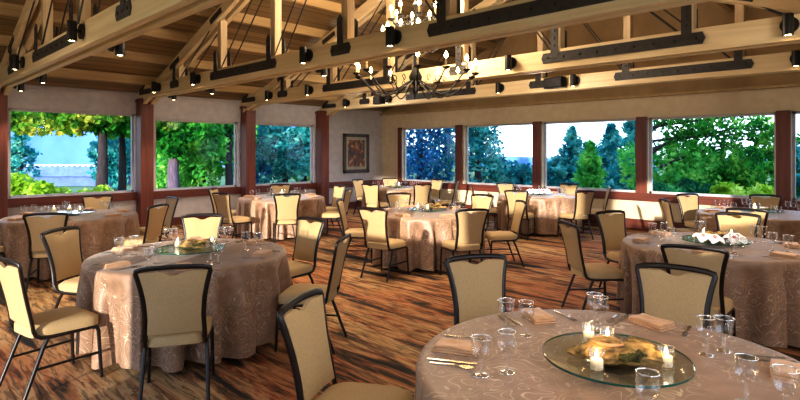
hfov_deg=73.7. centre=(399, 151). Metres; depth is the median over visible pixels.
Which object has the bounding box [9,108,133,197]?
window
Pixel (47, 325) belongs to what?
banquet chair
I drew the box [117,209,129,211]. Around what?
folded napkin
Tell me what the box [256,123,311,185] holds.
window
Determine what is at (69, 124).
broadleaf tree
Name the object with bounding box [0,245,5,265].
banquet chair
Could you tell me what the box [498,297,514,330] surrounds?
water goblet
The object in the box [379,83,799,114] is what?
trim
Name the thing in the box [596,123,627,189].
conifer tree
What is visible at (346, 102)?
track spotlight
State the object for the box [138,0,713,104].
roof truss
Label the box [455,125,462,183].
trim
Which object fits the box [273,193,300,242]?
banquet chair
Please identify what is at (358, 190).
banquet chair
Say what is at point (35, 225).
banquet chair
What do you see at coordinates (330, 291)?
banquet chair
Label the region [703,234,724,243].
bloom
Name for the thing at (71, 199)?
trim
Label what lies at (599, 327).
wine glass
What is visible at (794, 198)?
window
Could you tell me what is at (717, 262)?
banquet chair
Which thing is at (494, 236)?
banquet chair
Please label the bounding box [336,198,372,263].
banquet chair
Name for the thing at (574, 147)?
conifer tree
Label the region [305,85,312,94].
track spotlight
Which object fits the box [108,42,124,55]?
track spotlight
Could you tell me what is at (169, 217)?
banquet chair
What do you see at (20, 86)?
track spotlight
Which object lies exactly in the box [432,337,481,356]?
folded napkin
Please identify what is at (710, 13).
ceiling
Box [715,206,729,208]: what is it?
folded napkin
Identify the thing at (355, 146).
picture
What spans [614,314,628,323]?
table knife
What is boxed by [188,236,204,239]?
folded napkin
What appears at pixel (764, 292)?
tablecloth
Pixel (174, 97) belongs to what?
track spotlight
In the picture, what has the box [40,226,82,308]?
banquet chair
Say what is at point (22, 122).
broadleaf tree
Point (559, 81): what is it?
box
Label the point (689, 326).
fork
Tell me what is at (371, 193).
banquet chair
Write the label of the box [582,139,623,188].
leafy tree
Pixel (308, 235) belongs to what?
banquet chair
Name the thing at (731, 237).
bloom
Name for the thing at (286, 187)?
banquet chair
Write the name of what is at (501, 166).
leafy tree
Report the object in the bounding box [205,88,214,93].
track spotlight
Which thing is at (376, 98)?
grille
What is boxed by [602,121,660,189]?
conifer tree
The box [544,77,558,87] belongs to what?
grille
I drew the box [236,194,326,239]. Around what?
tablecloth
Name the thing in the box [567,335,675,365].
driftwood piece
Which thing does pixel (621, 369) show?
lazy susan
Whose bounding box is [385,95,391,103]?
track spotlight
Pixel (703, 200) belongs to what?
trim
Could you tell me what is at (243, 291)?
tablecloth
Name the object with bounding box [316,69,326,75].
track spotlight
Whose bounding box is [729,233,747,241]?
bloom
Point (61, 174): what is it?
pavilion
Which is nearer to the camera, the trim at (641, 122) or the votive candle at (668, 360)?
the votive candle at (668, 360)
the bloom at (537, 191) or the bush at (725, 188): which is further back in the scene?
the bush at (725, 188)
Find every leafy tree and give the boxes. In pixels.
[86,135,130,190]
[156,121,211,187]
[156,152,182,188]
[157,123,233,187]
[215,123,258,184]
[231,127,274,183]
[232,125,309,183]
[277,133,309,181]
[482,153,522,184]
[504,160,531,184]
[547,155,576,178]
[547,164,573,185]
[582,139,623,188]
[615,131,720,189]
[635,115,773,189]
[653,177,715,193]
[688,149,758,183]
[708,115,799,197]
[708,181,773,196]
[769,143,799,197]
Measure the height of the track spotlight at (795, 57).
0.220 m
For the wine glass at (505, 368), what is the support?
on the tablecloth at (535, 377)
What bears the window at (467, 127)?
in the wall at (773, 100)
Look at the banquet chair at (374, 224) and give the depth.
7.04 m
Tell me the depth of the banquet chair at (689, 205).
9.30 m
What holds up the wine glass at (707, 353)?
on the tablecloth at (535, 377)
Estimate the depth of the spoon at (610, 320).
2.90 m
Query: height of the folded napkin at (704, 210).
0.036 m
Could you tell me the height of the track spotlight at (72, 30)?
0.220 m
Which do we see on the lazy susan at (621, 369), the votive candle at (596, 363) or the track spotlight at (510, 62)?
the votive candle at (596, 363)
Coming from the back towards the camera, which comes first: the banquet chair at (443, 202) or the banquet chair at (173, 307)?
the banquet chair at (443, 202)
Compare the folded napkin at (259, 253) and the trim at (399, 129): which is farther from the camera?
the trim at (399, 129)
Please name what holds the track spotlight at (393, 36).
attached to the roof truss at (450, 27)
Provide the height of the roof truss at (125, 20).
2.694 m
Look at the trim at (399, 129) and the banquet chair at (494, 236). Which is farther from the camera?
the trim at (399, 129)
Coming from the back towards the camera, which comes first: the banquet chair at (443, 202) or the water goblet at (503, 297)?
the banquet chair at (443, 202)
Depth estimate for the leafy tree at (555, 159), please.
25.14 m
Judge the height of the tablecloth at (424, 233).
0.727 m
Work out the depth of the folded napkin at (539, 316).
2.89 m
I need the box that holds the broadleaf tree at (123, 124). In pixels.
[82,115,161,190]
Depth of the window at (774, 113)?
10.62 m
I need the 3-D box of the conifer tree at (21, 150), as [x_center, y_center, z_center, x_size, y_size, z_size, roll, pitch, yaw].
[-15.097,0.395,21.059,2.293,3.686,1.793,0,0,36]
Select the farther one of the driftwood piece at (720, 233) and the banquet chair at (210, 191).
the banquet chair at (210, 191)
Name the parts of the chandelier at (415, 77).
arm, arm, arm, arm, arm, arm, arm, arm, arm, arm, arm, arm, arm, arm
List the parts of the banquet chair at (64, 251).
leg, backrest, seat frame, seat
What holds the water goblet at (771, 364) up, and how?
on the tablecloth at (535, 377)
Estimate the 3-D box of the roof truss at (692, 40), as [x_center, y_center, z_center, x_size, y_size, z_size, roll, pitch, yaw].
[1.028,-2.327,8.673,13.880,2.694,0.285,0,0,44]
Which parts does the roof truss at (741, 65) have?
strap plate, strap plate, strap plate, web post, tension rod, tension rod, strap plate, king post, tension rod, tension rod, web post, strap plate, tension rod, strap plate, web post, tension rod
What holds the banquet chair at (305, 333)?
on the floor
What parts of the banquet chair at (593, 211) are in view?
seat, backrest, frame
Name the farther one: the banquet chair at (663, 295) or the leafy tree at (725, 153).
the leafy tree at (725, 153)
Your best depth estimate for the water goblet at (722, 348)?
2.45 m
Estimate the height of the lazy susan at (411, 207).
0.046 m
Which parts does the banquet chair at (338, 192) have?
seat, backrest, frame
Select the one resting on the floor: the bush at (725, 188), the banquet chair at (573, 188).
the banquet chair at (573, 188)
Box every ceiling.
[0,0,783,111]
[383,1,799,112]
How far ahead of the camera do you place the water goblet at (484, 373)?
2.19 m
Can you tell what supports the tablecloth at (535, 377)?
on the round table
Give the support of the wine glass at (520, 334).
on the tablecloth at (535, 377)
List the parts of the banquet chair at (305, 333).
frame, backrest, seat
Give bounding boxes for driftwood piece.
[179,238,215,247]
[422,202,446,208]
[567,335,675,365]
[695,231,727,239]
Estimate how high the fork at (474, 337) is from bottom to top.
0.006 m
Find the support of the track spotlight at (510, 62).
attached to the roof truss at (692, 40)
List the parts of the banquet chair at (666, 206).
backrest, frame, seat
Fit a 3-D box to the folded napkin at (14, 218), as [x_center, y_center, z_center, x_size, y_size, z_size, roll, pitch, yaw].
[-5.140,0.896,7.173,0.125,0.036,0.205,0,0,12]
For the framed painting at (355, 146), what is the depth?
16.14 m
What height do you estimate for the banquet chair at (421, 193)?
0.961 m
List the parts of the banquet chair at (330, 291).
leg, seat, seat frame, leg, frame, leg, backrest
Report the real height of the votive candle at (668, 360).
0.088 m
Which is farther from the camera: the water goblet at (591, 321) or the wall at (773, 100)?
the wall at (773, 100)
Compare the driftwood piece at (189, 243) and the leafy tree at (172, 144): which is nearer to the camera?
the driftwood piece at (189, 243)
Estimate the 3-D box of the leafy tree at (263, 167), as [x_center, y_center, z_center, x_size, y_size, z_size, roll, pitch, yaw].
[-6.747,0.120,26.014,3.541,3.981,3.244,0,0,21]
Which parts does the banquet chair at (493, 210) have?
seat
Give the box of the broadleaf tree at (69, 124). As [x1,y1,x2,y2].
[33,112,185,187]
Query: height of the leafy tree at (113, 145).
3.227 m
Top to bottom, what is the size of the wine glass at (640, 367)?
0.170 m
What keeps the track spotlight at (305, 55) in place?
attached to the roof truss at (450, 27)
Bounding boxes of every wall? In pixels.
[8,84,381,216]
[382,87,799,222]
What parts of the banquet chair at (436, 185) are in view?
backrest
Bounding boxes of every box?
[373,96,384,104]
[544,76,566,88]
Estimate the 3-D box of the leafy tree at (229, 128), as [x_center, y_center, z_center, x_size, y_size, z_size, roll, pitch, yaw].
[-5.737,-0.212,18.789,1.847,4.610,1.861,0,0,44]
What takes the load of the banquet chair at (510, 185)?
on the floor
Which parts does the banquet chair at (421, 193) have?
seat, backrest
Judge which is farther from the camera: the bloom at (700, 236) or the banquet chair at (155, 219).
the banquet chair at (155, 219)
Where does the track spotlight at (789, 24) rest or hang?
attached to the roof truss at (692, 40)
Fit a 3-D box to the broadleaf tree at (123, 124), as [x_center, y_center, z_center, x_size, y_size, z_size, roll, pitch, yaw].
[-8.669,-0.137,16.826,2.794,4.450,3.110,0,0,44]
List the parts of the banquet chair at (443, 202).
seat, backrest, frame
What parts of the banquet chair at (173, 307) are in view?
leg, leg, backrest, frame, seat frame, seat, leg, leg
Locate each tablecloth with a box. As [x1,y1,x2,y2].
[0,209,139,279]
[74,238,292,372]
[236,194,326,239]
[361,186,430,211]
[368,206,485,270]
[414,309,799,399]
[495,192,581,234]
[616,232,799,347]
[694,207,799,244]
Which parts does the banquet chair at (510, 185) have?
backrest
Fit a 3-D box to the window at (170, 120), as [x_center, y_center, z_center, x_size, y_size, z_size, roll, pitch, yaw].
[-4.856,0.065,12.764,0.060,1.630,2.030,0,0,44]
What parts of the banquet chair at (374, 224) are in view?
leg, backrest, frame, leg, seat frame, seat, leg, leg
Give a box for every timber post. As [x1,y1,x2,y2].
[0,88,7,218]
[135,98,153,226]
[240,106,255,196]
[315,111,328,205]
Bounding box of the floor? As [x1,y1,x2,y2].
[0,207,799,399]
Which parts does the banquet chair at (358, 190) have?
backrest, frame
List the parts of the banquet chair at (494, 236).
seat, seat frame, leg, backrest, frame, leg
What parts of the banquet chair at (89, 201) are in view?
backrest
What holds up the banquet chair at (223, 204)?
on the floor
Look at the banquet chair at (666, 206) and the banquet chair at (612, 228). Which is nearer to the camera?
the banquet chair at (612, 228)
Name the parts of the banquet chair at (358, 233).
frame, backrest, seat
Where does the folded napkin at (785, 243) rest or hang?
on the tablecloth at (764, 292)
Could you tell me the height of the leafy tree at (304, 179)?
3.253 m
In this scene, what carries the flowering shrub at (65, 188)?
on the ground
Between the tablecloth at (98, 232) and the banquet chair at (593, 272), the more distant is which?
the tablecloth at (98, 232)
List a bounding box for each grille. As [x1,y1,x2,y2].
[373,96,378,102]
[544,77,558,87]
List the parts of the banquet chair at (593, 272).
leg, backrest, frame, leg, seat frame, seat, leg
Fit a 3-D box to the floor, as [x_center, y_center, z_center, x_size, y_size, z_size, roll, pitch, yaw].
[-0.119,1.730,7.494,14.500,0.100,13.800,0,0,44]
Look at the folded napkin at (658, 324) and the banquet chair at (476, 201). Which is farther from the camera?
the banquet chair at (476, 201)
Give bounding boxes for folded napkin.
[7,217,22,220]
[77,208,94,210]
[98,259,131,268]
[103,213,121,216]
[111,245,139,250]
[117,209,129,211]
[176,262,192,271]
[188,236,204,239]
[242,238,264,244]
[251,249,272,256]
[395,213,410,216]
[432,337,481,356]
[439,214,455,216]
[449,206,460,208]
[519,307,556,323]
[627,313,676,331]
[632,236,648,242]
[649,230,670,235]
[691,250,717,253]
[703,209,719,211]
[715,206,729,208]
[769,251,799,258]
[770,358,799,385]
[782,241,799,247]
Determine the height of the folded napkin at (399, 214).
0.036 m
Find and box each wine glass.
[498,328,516,373]
[518,299,533,336]
[593,295,608,330]
[635,367,660,398]
[697,315,716,357]
[733,353,759,399]
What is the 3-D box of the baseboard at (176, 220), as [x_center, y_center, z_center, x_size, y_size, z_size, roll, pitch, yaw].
[-5.160,1.590,12.258,0.030,0.180,13.200,0,0,44]
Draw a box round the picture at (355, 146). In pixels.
[346,137,365,169]
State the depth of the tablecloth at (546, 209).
10.62 m
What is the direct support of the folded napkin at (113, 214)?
on the tablecloth at (98, 232)
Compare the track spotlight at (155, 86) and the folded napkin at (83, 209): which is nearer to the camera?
the folded napkin at (83, 209)
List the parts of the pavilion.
railing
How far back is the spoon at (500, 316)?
2.85 m
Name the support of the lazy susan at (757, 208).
on the tablecloth at (788, 222)
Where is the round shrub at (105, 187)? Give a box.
[76,184,113,192]
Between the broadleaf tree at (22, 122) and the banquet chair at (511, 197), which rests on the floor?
the banquet chair at (511, 197)
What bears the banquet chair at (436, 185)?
on the floor
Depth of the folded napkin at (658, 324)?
2.78 m
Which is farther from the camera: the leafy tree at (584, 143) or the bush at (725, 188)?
the leafy tree at (584, 143)
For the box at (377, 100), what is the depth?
13.25 m
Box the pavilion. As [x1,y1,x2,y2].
[23,164,130,185]
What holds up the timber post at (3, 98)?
on the floor
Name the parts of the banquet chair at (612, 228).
seat frame, frame, backrest, seat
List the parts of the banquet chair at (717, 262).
backrest, frame, seat, seat frame, leg, leg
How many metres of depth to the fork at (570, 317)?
2.95 m
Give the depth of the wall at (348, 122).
12.77 m
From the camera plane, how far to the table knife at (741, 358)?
2.34 m
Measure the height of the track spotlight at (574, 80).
0.220 m
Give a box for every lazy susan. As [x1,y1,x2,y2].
[56,210,95,215]
[154,243,225,254]
[407,207,446,211]
[542,332,695,388]
[681,235,750,245]
[741,208,783,212]
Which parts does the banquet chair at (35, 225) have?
leg, leg, seat, backrest, frame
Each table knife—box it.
[427,358,476,364]
[501,313,522,325]
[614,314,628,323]
[741,358,796,362]
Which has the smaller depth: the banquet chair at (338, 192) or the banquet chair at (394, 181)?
the banquet chair at (338, 192)
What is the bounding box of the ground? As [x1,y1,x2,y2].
[45,167,796,192]
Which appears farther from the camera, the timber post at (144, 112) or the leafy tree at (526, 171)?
the leafy tree at (526, 171)
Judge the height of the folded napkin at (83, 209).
0.036 m
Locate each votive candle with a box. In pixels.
[174,238,180,247]
[582,324,595,341]
[589,349,604,370]
[660,347,674,370]
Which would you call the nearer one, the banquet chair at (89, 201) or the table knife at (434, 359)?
the table knife at (434, 359)
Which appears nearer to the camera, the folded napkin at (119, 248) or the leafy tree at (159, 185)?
the folded napkin at (119, 248)
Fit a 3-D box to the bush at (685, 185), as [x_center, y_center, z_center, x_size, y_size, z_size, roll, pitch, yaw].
[8.152,1.427,15.012,2.345,1.399,1.739,0,0,-4]
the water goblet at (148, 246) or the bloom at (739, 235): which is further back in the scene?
the bloom at (739, 235)
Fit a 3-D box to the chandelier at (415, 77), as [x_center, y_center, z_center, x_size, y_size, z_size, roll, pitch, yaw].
[0.229,-2.264,7.881,1.822,2.880,1.867,0,0,0]
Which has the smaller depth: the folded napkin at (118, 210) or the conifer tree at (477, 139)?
the folded napkin at (118, 210)
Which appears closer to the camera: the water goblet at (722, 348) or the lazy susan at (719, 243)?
the water goblet at (722, 348)
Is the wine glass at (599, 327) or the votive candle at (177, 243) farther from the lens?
the votive candle at (177, 243)
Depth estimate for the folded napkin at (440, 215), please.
7.51 m
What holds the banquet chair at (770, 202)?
on the floor
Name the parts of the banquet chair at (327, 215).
seat, backrest, frame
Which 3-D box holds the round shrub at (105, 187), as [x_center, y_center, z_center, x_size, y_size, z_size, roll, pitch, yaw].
[-8.831,1.482,15.561,1.305,1.104,1.171,0,0,44]
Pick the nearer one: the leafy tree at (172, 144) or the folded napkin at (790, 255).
the folded napkin at (790, 255)
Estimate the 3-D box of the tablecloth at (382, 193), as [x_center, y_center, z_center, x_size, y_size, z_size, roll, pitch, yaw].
[-0.070,1.280,13.592,1.785,0.727,1.785,0,0,-39]
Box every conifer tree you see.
[11,131,49,182]
[406,128,454,180]
[413,128,485,182]
[451,126,515,183]
[552,125,598,187]
[571,139,608,188]
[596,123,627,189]
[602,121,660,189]
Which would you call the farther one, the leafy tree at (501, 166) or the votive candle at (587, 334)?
the leafy tree at (501, 166)
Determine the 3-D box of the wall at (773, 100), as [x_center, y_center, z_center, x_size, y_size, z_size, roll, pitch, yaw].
[4.482,0.250,12.226,13.900,2.860,0.200,0,0,44]
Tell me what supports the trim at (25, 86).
attached to the wall at (348, 122)
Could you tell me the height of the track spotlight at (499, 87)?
0.220 m
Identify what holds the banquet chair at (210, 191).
on the floor
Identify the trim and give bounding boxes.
[8,179,381,207]
[17,85,382,113]
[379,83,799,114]
[382,181,799,210]
[398,128,401,180]
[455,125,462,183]
[532,121,541,187]
[636,117,646,192]
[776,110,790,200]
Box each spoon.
[429,361,472,368]
[498,315,514,325]
[606,313,618,322]
[740,354,786,358]
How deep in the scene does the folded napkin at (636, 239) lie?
5.42 m
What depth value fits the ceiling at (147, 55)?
10.52 m
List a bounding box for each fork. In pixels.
[443,334,483,339]
[553,310,576,320]
[681,325,691,336]
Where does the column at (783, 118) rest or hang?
attached to the wall at (773, 100)
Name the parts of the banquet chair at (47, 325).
leg, backrest, frame, leg, seat frame, seat, leg, leg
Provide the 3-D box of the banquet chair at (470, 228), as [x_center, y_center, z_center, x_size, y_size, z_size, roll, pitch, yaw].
[0.847,1.204,7.098,0.479,0.961,0.573,0,0,-19]
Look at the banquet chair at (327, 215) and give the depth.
10.43 m
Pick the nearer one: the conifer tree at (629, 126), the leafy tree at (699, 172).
the leafy tree at (699, 172)
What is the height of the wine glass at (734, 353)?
0.170 m
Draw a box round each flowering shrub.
[11,171,75,195]
[54,186,71,193]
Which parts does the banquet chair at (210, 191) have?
frame, backrest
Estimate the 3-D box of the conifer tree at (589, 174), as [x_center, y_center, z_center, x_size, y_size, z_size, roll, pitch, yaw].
[6.709,0.925,19.011,1.894,2.846,1.597,0,0,-34]
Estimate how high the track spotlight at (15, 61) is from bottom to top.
0.220 m
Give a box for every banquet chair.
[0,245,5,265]
[0,257,102,399]
[22,212,78,290]
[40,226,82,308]
[82,194,112,208]
[115,203,168,246]
[133,264,214,399]
[140,196,178,241]
[181,213,223,239]
[208,187,235,234]
[212,192,252,238]
[270,183,290,193]
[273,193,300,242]
[274,233,350,353]
[276,288,411,399]
[288,216,324,284]
[320,188,352,235]
[326,185,345,226]
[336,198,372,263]
[352,179,363,214]
[358,207,408,281]
[361,183,387,210]
[382,178,398,185]
[386,192,410,207]
[410,183,431,205]
[431,179,442,200]
[435,181,458,206]
[439,208,488,274]
[444,253,506,324]
[470,185,497,230]
[471,194,493,246]
[485,200,526,266]
[496,182,513,193]
[504,190,535,240]
[557,190,595,239]
[557,220,623,309]
[559,183,577,193]
[582,187,610,232]
[595,210,626,289]
[635,262,717,328]
[660,198,700,232]
[660,244,735,336]
[676,193,698,228]
[715,212,761,236]
[725,207,768,238]
[749,194,781,208]
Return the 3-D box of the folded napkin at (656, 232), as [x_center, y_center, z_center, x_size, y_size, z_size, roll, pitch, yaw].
[2.886,0.896,5.935,0.125,0.036,0.205,0,0,-26]
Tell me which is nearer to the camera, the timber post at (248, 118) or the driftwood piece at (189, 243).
the driftwood piece at (189, 243)
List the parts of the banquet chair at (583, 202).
seat, seat frame, backrest, frame, leg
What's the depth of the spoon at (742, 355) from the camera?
2.37 m
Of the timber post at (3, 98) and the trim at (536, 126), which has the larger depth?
the trim at (536, 126)
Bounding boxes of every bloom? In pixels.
[533,189,541,193]
[692,233,708,241]
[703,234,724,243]
[722,234,744,243]
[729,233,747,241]
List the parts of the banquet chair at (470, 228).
leg, seat, seat frame, frame, backrest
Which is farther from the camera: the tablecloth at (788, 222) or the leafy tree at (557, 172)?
the leafy tree at (557, 172)
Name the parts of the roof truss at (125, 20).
joint plate, strap plate, web post, tension rod, web post, tension rod, strap plate, strap plate, tension rod, strap plate, tension rod, web post, strap plate, tension rod, strap plate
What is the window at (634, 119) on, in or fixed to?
in the wall at (773, 100)
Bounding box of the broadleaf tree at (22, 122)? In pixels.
[11,111,58,136]
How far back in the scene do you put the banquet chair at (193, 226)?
6.24 m
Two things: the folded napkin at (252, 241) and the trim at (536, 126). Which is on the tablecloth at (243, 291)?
the folded napkin at (252, 241)
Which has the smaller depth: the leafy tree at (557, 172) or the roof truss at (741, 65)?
the roof truss at (741, 65)
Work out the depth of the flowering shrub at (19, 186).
13.80 m
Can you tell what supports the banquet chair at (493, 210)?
on the floor
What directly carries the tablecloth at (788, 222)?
on the round table
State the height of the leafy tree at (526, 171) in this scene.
2.194 m
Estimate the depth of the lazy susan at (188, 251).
4.79 m
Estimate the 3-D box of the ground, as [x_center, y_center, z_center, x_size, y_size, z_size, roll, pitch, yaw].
[-14.908,2.280,30.943,260.000,0.400,260.000,0,0,44]
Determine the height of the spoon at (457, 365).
0.007 m
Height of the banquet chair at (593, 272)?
0.961 m
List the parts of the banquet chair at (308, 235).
seat, seat frame, backrest, frame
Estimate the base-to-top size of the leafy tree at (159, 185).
2.957 m
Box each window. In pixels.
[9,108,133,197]
[156,119,236,190]
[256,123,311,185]
[404,126,454,182]
[466,123,531,186]
[544,118,635,191]
[650,112,775,197]
[792,111,799,200]
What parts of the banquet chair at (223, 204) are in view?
backrest, frame, seat, seat frame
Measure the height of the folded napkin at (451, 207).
0.036 m
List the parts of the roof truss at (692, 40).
strap plate, web post, joint plate, web post, strap plate, strap plate, tension rod, tension rod, strap plate, web post, strap plate, tension rod, tension rod, strap plate, king post, strap plate, tension rod, web post, strap plate, strap plate, tension rod, tension rod, strap plate, web post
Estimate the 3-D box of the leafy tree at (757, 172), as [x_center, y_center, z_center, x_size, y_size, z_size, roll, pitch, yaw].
[10.730,0.561,15.882,2.691,3.458,3.130,0,0,44]
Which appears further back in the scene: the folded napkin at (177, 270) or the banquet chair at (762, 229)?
the banquet chair at (762, 229)
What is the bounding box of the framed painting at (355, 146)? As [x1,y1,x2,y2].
[343,133,368,172]
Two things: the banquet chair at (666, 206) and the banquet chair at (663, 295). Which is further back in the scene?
the banquet chair at (666, 206)
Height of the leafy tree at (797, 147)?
2.915 m
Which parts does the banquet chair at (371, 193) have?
backrest, frame, seat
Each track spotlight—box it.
[11,54,24,69]
[13,83,23,90]
[34,73,46,83]
[67,20,84,41]
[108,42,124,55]
[151,81,160,92]
[168,95,176,99]
[190,72,200,84]
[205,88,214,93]
[265,91,272,99]
[299,46,312,63]
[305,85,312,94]
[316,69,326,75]
[343,99,349,106]
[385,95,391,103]
[386,26,401,46]
[496,82,503,93]
[505,55,516,70]
[570,74,579,86]
[779,13,799,35]
[790,50,799,66]
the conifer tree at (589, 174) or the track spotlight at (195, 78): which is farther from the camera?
the conifer tree at (589, 174)
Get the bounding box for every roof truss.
[0,0,227,95]
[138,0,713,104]
[240,0,799,111]
[320,0,799,117]
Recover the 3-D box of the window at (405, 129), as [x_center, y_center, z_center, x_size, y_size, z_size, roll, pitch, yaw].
[0.887,0.075,15.751,2.070,1.610,0.060,0,0,44]
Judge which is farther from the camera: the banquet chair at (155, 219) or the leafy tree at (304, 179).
the leafy tree at (304, 179)
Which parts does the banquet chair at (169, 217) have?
seat, backrest, frame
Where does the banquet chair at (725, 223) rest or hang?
on the floor
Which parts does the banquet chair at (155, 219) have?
seat, frame, backrest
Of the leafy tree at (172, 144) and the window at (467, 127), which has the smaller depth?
the window at (467, 127)
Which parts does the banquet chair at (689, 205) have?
backrest, seat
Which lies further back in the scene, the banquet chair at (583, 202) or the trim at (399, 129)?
the trim at (399, 129)
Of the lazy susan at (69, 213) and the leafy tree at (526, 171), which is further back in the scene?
the leafy tree at (526, 171)
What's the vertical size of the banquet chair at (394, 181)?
0.961 m
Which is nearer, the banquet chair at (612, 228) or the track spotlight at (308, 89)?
the banquet chair at (612, 228)
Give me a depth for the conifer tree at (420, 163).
23.54 m
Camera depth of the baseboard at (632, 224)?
11.42 m
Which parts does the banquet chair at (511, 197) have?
backrest, frame, seat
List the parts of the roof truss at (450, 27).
joint plate, strap plate, web post, tension rod, tension rod, joint plate, web post, strap plate, tension rod, strap plate, tension rod, strap plate, web post, strap plate, tension rod, tension rod, strap plate, king post, strap plate, tension rod, web post, strap plate, strap plate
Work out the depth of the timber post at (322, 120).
15.00 m
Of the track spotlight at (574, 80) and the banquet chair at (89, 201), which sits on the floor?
the banquet chair at (89, 201)
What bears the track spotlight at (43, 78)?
attached to the roof truss at (125, 20)
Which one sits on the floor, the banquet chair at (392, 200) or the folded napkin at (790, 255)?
the banquet chair at (392, 200)
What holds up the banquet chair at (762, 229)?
on the floor
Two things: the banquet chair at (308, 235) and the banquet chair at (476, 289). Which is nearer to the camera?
the banquet chair at (476, 289)
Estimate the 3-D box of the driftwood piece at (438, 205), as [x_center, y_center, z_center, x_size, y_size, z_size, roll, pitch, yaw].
[0.527,0.818,8.176,0.359,0.096,0.175,0,0,-12]
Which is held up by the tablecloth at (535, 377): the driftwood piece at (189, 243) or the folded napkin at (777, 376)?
the folded napkin at (777, 376)
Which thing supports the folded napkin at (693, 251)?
on the tablecloth at (764, 292)
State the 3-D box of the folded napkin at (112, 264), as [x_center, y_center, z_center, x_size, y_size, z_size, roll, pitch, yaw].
[-2.290,0.896,4.283,0.125,0.036,0.205,0,0,35]
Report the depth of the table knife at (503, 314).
2.89 m
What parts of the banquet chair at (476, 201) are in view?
backrest, frame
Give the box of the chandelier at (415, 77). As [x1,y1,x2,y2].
[353,0,478,99]
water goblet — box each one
[143,246,154,266]
[470,334,491,376]
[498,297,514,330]
[586,292,603,324]
[713,314,734,353]
[770,364,799,399]
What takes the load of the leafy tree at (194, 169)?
on the ground
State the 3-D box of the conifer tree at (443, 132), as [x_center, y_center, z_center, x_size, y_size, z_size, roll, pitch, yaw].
[2.238,-1.994,26.065,3.876,8.997,4.261,0,0,26]
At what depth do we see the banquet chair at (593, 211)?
10.99 m
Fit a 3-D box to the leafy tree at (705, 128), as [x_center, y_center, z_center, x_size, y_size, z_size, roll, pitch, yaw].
[9.479,-1.422,16.657,4.447,7.009,2.282,0,0,-6]
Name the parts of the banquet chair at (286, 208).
seat, backrest, frame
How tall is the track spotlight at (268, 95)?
0.220 m
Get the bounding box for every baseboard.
[163,201,361,225]
[431,201,684,231]
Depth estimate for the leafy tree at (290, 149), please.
20.50 m

